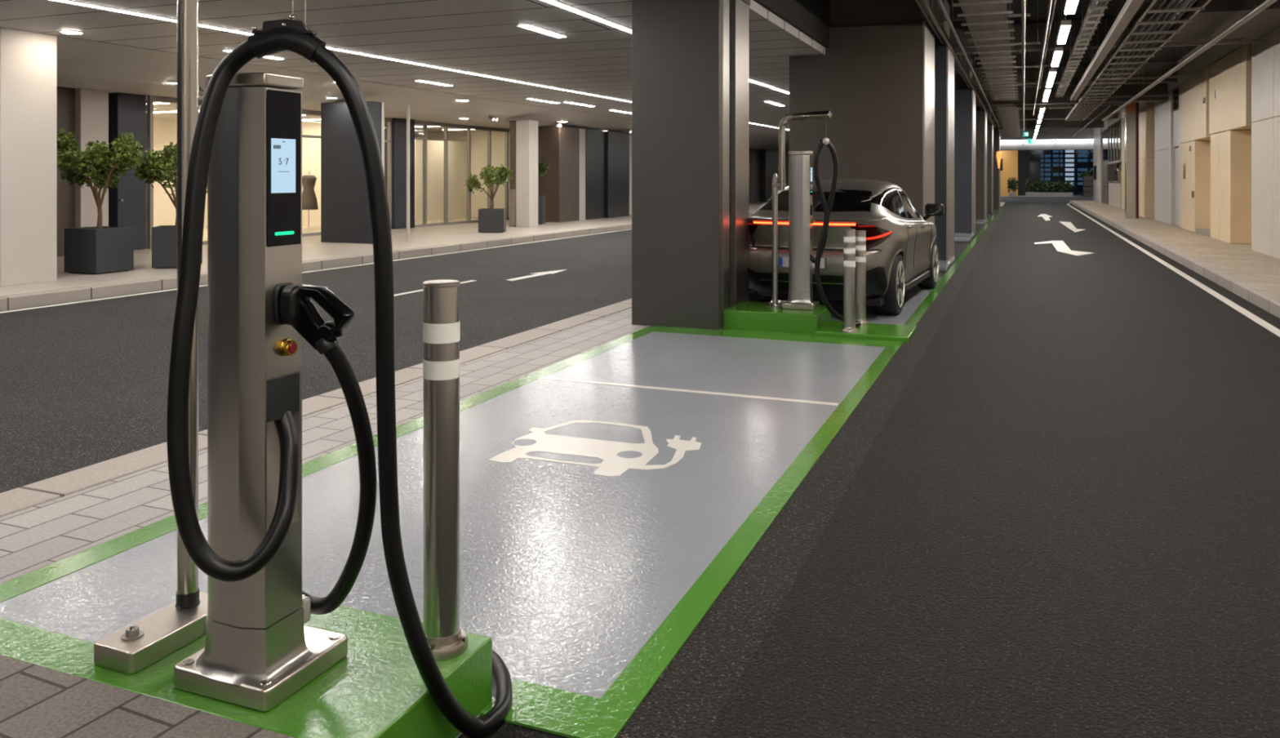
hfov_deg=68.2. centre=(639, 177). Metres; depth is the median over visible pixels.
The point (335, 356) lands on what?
charging cable
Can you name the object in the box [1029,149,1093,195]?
office tower
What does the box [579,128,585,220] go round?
trim
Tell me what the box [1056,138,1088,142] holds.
light
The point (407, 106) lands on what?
column
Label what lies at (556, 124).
ceiling spotlight
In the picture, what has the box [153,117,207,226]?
wall
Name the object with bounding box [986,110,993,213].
column
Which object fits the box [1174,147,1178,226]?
door
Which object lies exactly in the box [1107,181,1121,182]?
countertop
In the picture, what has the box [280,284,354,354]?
plug
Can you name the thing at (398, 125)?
wall
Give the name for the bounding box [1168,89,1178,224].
wall
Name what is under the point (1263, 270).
sidewalk
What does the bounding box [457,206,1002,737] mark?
floor
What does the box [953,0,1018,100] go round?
cable tray
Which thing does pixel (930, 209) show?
mirror glass
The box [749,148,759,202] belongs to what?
wall
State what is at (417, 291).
road marking
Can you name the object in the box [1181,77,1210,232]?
wall
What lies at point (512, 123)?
column
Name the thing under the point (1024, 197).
kerb
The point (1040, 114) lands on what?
lamp
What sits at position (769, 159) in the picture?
wall
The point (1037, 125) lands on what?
lamp
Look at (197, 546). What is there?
charging cable
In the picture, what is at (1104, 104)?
beam
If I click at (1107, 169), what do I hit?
door
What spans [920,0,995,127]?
conduit
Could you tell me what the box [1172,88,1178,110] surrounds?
window
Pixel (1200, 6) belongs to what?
cable tray
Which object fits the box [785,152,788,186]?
wall
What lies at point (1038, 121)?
lamp
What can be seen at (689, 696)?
road
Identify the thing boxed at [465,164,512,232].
potted tree
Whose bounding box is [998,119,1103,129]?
beam
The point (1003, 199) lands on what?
road
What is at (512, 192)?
trim
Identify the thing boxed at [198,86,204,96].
security camera
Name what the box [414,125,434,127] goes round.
recessed light
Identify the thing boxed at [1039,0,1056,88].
conduit
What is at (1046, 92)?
diffuser
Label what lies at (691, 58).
column
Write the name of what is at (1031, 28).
beam
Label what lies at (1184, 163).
door pull
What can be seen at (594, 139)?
wall
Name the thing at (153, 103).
diffuser
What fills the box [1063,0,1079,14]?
lamp
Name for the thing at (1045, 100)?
lamp
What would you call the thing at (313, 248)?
sidewalk
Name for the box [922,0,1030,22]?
bearer
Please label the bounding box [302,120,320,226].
window
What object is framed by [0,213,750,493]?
road
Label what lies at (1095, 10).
cable tray
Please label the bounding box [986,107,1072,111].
bearer
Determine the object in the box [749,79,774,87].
recessed light
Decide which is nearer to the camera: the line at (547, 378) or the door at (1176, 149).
the line at (547, 378)
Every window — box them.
[146,95,391,248]
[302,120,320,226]
[414,120,509,226]
[1102,129,1107,160]
[1107,121,1121,164]
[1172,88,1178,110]
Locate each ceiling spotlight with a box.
[488,115,497,120]
[553,121,561,127]
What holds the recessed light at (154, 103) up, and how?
in the ceiling at (112, 68)
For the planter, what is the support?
on the sidewalk at (1073, 195)
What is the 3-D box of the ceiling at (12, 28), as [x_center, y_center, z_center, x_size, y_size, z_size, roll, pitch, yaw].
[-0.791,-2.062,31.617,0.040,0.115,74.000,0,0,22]
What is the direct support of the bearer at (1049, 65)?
hanging from the ceiling at (1168, 54)
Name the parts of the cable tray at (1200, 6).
rail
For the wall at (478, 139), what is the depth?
34.32 m
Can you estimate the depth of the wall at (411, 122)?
27.19 m
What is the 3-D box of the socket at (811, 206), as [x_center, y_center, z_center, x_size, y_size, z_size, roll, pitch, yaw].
[1.828,0.345,10.059,0.014,0.114,0.080,0,0,22]
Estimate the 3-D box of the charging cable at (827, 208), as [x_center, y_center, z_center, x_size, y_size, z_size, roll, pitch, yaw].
[1.989,0.576,9.837,0.591,1.933,0.338,0,0,22]
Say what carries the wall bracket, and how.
attached to the cable tray at (1200, 6)
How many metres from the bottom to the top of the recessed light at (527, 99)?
0.032 m
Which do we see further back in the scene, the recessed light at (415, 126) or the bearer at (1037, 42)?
the recessed light at (415, 126)
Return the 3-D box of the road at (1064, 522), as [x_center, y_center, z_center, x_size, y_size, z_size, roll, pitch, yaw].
[11.746,1.750,26.530,3.500,0.300,74.000,0,0,22]
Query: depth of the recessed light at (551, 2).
11.55 m
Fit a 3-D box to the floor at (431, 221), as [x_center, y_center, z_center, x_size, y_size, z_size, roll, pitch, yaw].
[-8.243,1.575,32.482,5.300,0.250,38.000,0,0,22]
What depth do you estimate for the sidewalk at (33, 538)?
4.96 m
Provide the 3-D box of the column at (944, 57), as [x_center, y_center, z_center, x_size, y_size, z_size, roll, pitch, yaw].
[5.475,-0.900,18.249,1.025,5.000,1.662,0,0,22]
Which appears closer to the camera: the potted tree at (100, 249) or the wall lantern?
the potted tree at (100, 249)
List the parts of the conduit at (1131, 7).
hanger rod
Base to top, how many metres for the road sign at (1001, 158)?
2.903 m
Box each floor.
[146,217,478,245]
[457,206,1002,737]
[937,256,955,271]
[954,232,973,241]
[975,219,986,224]
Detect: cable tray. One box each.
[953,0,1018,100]
[995,105,1020,137]
[1055,0,1111,97]
[1065,0,1211,120]
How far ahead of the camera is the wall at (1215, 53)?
24.39 m
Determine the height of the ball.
0.084 m
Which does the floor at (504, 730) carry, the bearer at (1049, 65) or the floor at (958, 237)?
the floor at (958, 237)
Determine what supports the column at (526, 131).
on the sidewalk at (313, 248)
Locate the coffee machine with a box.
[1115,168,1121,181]
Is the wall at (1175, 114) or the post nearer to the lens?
the wall at (1175, 114)
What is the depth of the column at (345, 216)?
20.97 m
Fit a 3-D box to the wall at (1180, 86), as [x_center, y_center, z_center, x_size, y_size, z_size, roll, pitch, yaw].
[16.067,-0.623,27.259,0.880,4.143,0.384,0,0,22]
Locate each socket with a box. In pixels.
[273,282,293,324]
[810,204,813,215]
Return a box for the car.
[747,178,944,315]
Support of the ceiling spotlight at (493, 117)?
attached to the ceiling at (112, 68)
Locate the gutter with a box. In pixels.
[1068,202,1279,319]
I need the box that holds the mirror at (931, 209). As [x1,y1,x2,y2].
[924,203,944,216]
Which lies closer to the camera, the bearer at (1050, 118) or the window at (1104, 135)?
the bearer at (1050, 118)
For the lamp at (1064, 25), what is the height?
1.105 m
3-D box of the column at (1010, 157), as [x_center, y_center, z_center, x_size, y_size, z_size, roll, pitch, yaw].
[31.691,-0.700,81.300,1.500,4.600,1.500,0,0,22]
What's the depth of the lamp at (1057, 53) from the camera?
18.07 m
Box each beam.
[752,0,830,48]
[949,15,1244,55]
[972,62,1177,89]
[975,83,1168,106]
[985,102,1124,109]
[991,106,1118,120]
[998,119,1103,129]
[998,128,1093,151]
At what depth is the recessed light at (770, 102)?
25.36 m
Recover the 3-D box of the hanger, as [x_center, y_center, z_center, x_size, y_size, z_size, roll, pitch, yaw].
[-0.932,-0.365,2.500,0.196,0.123,0.064,0,0,0]
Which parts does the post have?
panel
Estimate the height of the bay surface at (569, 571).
0.006 m
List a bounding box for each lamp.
[857,225,875,226]
[866,231,891,239]
[1035,107,1039,128]
[1036,107,1041,123]
[1038,105,1043,118]
[1039,104,1044,112]
[1042,63,1048,102]
[1043,51,1050,98]
[1045,50,1056,87]
[1050,0,1062,66]
[1056,0,1071,44]
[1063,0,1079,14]
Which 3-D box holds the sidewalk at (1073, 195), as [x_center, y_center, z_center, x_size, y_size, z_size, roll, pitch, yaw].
[31.984,1.740,84.149,36.000,0.320,12.000,0,0,22]
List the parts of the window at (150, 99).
post, sill, head rail, post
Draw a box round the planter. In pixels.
[1078,169,1093,196]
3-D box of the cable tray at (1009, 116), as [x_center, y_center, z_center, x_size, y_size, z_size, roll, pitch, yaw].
[17.287,-2.882,44.031,0.770,1.035,25.400,0,0,22]
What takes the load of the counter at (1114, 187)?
on the sidewalk at (1263, 270)
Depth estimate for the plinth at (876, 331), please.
9.47 m
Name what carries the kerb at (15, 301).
on the ground
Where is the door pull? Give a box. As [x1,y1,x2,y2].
[1183,163,1185,178]
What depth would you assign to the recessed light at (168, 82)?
16.95 m
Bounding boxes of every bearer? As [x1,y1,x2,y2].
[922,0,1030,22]
[951,0,1040,48]
[954,50,1051,71]
[973,66,1059,86]
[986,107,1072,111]
[986,118,1065,120]
[1119,75,1204,79]
[1146,39,1268,47]
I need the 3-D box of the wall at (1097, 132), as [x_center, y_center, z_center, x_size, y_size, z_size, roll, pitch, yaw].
[28.268,-0.948,57.490,0.880,4.793,6.184,0,0,22]
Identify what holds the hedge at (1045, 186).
on the sidewalk at (1073, 195)
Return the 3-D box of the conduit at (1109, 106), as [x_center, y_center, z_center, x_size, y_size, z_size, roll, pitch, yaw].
[20.971,-2.910,44.371,0.060,0.980,26.000,0,0,22]
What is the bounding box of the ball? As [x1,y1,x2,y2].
[819,137,829,145]
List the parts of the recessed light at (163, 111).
frame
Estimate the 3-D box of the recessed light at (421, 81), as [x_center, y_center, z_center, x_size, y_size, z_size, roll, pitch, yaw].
[-4.349,-2.004,20.003,0.170,0.032,1.200,0,0,22]
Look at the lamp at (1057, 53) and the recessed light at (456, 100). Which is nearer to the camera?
the lamp at (1057, 53)
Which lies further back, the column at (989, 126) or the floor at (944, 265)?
the column at (989, 126)
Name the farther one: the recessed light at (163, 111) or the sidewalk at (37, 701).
the recessed light at (163, 111)
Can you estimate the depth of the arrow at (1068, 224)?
30.84 m
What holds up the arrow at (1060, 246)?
on the road at (1064, 522)
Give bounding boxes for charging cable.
[166,40,512,737]
[302,344,377,614]
[809,142,861,327]
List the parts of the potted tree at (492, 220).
planter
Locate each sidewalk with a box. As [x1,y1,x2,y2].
[0,201,766,295]
[0,307,649,583]
[0,654,294,737]
[1000,195,1093,197]
[1075,200,1279,294]
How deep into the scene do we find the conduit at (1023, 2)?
17.60 m
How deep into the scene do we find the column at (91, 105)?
17.82 m
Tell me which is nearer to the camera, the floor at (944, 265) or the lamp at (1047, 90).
the floor at (944, 265)
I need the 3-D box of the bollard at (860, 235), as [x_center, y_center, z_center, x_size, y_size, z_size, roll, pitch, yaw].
[2.331,1.052,9.986,0.157,0.985,0.157,0,0,22]
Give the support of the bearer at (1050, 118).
hanging from the ceiling at (1168, 54)
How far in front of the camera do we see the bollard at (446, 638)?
2.77 m
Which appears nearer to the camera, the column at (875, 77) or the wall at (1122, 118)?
the column at (875, 77)
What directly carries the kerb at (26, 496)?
on the ground
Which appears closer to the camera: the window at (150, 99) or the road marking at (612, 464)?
the road marking at (612, 464)
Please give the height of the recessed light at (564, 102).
0.032 m
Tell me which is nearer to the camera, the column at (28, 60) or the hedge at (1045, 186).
the column at (28, 60)
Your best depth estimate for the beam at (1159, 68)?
28.64 m
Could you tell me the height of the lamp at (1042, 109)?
1.105 m
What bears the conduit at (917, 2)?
hanging from the ceiling at (1168, 54)
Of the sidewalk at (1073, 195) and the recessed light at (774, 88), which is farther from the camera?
the sidewalk at (1073, 195)
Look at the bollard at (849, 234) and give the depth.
9.42 m
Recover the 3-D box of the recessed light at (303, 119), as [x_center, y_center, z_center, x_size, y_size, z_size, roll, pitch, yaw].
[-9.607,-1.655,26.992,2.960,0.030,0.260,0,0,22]
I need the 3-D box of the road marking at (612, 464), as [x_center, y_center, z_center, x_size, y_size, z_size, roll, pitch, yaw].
[-0.234,1.595,5.630,1.140,0.002,1.032,0,0,22]
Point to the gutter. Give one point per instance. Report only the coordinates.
(1246, 300)
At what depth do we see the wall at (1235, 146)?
19.99 m
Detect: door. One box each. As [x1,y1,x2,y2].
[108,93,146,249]
[1102,160,1113,204]
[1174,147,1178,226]
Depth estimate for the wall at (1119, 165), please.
54.16 m
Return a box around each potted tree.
[57,128,144,274]
[133,142,207,268]
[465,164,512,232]
[537,159,550,224]
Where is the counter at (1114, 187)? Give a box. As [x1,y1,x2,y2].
[1107,181,1121,208]
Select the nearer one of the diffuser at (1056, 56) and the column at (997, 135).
the diffuser at (1056, 56)
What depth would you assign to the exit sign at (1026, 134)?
53.72 m
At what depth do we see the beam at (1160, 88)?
30.63 m
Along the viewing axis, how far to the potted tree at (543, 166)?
29.38 m
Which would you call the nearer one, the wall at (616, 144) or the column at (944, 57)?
the column at (944, 57)
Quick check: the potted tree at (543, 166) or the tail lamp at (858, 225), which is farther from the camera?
the potted tree at (543, 166)
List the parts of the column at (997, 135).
crown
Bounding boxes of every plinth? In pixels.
[72,604,492,737]
[723,301,831,333]
[814,320,916,342]
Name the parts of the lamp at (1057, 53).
hanger rod, hanger rod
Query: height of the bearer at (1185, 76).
0.050 m
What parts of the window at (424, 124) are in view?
post, post, sill, head rail, post, post, post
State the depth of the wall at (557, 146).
30.76 m
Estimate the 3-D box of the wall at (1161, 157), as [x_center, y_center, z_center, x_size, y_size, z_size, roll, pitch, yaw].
[17.552,-0.922,30.919,0.880,4.743,3.484,0,0,22]
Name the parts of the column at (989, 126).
crown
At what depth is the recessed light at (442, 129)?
32.47 m
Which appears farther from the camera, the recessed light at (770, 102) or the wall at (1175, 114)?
the wall at (1175, 114)
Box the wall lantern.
[995,151,1001,168]
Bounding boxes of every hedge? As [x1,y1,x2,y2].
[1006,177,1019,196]
[1023,179,1075,196]
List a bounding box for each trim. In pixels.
[509,189,515,226]
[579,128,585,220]
[1195,228,1210,237]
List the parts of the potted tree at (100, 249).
planter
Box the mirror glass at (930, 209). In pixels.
[925,204,942,214]
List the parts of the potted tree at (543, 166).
planter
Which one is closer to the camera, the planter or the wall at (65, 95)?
the wall at (65, 95)
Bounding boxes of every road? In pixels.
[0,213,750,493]
[615,202,1008,737]
[706,202,1279,737]
[1000,196,1093,202]
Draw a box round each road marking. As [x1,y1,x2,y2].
[0,325,902,737]
[394,280,477,296]
[488,419,702,475]
[506,269,566,280]
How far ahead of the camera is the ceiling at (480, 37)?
13.46 m
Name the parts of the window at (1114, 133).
post, post, post, sill, post, post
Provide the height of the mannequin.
1.620 m
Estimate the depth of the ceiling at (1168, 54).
20.39 m
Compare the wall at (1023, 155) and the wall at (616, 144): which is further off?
the wall at (1023, 155)
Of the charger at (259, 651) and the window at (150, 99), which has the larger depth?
the window at (150, 99)
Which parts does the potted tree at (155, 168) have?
planter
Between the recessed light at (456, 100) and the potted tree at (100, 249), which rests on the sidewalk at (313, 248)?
the potted tree at (100, 249)
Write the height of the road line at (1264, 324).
0.006 m
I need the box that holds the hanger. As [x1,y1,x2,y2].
[248,14,325,62]
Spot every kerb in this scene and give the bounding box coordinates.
[0,208,758,311]
[0,298,631,517]
[1024,196,1091,197]
[1069,200,1279,318]
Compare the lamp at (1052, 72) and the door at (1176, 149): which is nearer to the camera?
the lamp at (1052, 72)
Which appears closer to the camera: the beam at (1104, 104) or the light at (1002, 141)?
the beam at (1104, 104)
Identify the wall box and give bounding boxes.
[1093,165,1096,179]
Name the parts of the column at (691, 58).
crown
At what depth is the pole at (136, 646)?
2.94 m
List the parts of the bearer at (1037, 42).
hanger rod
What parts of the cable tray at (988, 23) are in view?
rail, rail, hanger rod, hanger rod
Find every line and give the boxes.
[539,377,838,405]
[1066,203,1279,337]
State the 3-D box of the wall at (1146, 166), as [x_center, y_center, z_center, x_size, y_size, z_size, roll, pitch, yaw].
[19.293,-0.922,35.609,0.900,4.743,4.684,0,0,22]
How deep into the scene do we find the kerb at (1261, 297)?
15.29 m
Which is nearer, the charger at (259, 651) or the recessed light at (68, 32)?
the charger at (259, 651)
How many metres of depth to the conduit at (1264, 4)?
17.27 m
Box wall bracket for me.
[1108,94,1170,97]
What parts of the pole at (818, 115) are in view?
post, arm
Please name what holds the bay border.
on the floor at (504, 730)
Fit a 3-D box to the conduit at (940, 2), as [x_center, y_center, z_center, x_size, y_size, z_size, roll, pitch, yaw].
[7.665,-2.887,21.711,0.052,1.026,50.000,0,0,22]
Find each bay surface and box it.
[0,331,885,737]
[770,277,942,324]
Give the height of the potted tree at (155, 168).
2.039 m
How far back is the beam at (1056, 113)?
45.73 m
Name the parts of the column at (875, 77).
crown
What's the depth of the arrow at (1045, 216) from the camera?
38.55 m
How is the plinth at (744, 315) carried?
on the floor at (504, 730)
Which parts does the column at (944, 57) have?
crown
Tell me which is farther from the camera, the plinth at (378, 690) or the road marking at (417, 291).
the road marking at (417, 291)
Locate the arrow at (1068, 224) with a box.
[1058,221,1084,232]
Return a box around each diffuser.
[153,102,168,104]
[1043,89,1050,98]
[1046,71,1055,87]
[1051,51,1062,66]
[1057,25,1070,44]
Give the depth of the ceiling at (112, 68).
20.07 m
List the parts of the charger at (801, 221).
plate, screen panel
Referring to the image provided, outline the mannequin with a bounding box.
[302,171,318,229]
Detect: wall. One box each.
[57,86,75,256]
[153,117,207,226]
[384,118,406,229]
[409,119,414,227]
[414,131,509,217]
[537,125,579,222]
[585,128,604,219]
[604,131,629,217]
[629,134,631,214]
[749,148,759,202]
[760,149,778,201]
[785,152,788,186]
[1017,150,1029,195]
[1093,128,1117,202]
[1101,37,1258,130]
[1117,162,1121,168]
[1121,116,1124,209]
[1138,102,1155,218]
[1154,89,1170,223]
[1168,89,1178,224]
[1173,109,1178,146]
[1178,84,1181,227]
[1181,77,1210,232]
[1195,26,1279,259]
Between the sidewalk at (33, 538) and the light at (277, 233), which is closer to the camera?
the light at (277, 233)
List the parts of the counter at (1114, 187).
panel, panel, panel, panel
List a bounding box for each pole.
[93,0,306,674]
[765,111,831,307]
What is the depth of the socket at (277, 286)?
2.56 m
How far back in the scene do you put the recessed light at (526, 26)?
12.86 m
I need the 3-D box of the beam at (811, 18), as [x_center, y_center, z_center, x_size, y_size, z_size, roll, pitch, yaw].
[8.123,-2.760,28.000,0.120,1.280,74.000,0,0,22]
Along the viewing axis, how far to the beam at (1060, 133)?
62.37 m
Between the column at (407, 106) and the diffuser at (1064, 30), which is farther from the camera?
the column at (407, 106)
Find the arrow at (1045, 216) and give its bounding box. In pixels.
[1038,213,1052,220]
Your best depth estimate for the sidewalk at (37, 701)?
2.47 m
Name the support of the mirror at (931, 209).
attached to the car
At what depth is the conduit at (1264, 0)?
18.22 m
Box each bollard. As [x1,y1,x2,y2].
[422,280,467,661]
[840,228,857,333]
[855,230,868,324]
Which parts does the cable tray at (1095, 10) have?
hanger rod, hanger rod, hanger rod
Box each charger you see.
[173,72,347,711]
[782,151,819,310]
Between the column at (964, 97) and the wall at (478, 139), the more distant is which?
the wall at (478, 139)
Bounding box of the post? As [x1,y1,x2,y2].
[1124,102,1138,218]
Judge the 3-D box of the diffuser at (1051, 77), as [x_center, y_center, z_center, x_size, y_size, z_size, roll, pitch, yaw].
[9.767,-2.308,22.477,0.120,0.025,3.560,0,0,22]
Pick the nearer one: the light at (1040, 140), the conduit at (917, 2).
the conduit at (917, 2)
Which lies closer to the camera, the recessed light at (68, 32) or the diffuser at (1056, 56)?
the recessed light at (68, 32)
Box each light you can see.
[51,0,789,130]
[58,30,84,34]
[153,102,171,104]
[153,109,199,113]
[166,81,177,84]
[222,49,284,59]
[275,231,293,235]
[302,118,320,120]
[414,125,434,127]
[415,80,452,86]
[441,128,471,130]
[456,99,470,101]
[516,24,568,37]
[527,98,559,103]
[541,0,631,33]
[564,102,595,106]
[610,110,631,113]
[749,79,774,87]
[764,101,785,106]
[770,87,789,94]
[1000,139,1022,143]
[1024,138,1054,143]
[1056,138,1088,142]
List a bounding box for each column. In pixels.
[0,26,57,286]
[75,88,108,227]
[320,101,384,244]
[406,105,409,239]
[509,120,515,189]
[515,120,537,227]
[631,0,750,329]
[789,0,934,224]
[928,0,954,260]
[954,54,975,235]
[975,106,986,219]
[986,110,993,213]
[991,120,1000,207]
[1000,150,1017,195]
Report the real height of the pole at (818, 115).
2.098 m
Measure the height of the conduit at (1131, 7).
1.000 m
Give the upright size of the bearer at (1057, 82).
0.870 m
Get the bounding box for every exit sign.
[1022,120,1028,136]
[1027,128,1035,143]
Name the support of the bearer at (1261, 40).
attached to the wall at (1235, 146)
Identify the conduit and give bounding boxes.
[914,0,991,123]
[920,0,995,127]
[937,0,999,127]
[1021,0,1026,135]
[1032,0,1052,115]
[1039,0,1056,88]
[1070,0,1144,101]
[1072,103,1111,137]
[1102,0,1275,121]
[1108,0,1277,118]
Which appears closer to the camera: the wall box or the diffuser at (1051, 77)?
the diffuser at (1051, 77)
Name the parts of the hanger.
plate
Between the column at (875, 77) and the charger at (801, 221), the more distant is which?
the column at (875, 77)
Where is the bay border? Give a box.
[890,208,999,342]
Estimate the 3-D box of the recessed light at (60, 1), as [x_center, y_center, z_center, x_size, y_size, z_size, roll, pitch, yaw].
[-0.831,-2.002,23.539,0.115,0.035,41.019,0,0,24]
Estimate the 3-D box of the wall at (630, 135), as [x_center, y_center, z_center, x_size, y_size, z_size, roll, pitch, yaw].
[-1.366,-0.110,37.462,2.500,3.120,2.400,0,0,22]
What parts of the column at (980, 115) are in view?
crown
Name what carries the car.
on the bay surface at (915, 295)
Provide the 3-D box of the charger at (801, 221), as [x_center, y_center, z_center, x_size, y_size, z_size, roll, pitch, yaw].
[1.729,0.559,10.153,0.340,1.682,0.337,0,0,22]
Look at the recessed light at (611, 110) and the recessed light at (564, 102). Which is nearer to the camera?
the recessed light at (564, 102)
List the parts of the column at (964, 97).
crown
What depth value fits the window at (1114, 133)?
46.88 m
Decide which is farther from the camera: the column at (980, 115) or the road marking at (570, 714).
the column at (980, 115)
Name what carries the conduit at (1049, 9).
hanging from the ceiling at (1168, 54)
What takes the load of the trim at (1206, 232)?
attached to the wall at (1235, 146)
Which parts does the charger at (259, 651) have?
plate, screen panel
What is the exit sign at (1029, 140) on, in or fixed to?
hanging from the ceiling at (1168, 54)
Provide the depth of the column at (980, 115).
34.20 m
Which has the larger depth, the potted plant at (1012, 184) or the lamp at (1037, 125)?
the potted plant at (1012, 184)
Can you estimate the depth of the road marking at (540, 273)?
15.54 m
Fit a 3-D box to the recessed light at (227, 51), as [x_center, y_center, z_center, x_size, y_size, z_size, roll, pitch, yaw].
[-6.275,-2.004,15.388,0.170,0.032,1.200,0,0,22]
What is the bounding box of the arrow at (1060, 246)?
[1034,240,1092,255]
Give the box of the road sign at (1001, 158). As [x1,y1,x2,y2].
[1000,158,1002,170]
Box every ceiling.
[0,0,825,142]
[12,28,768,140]
[56,35,789,152]
[946,0,1198,109]
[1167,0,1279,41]

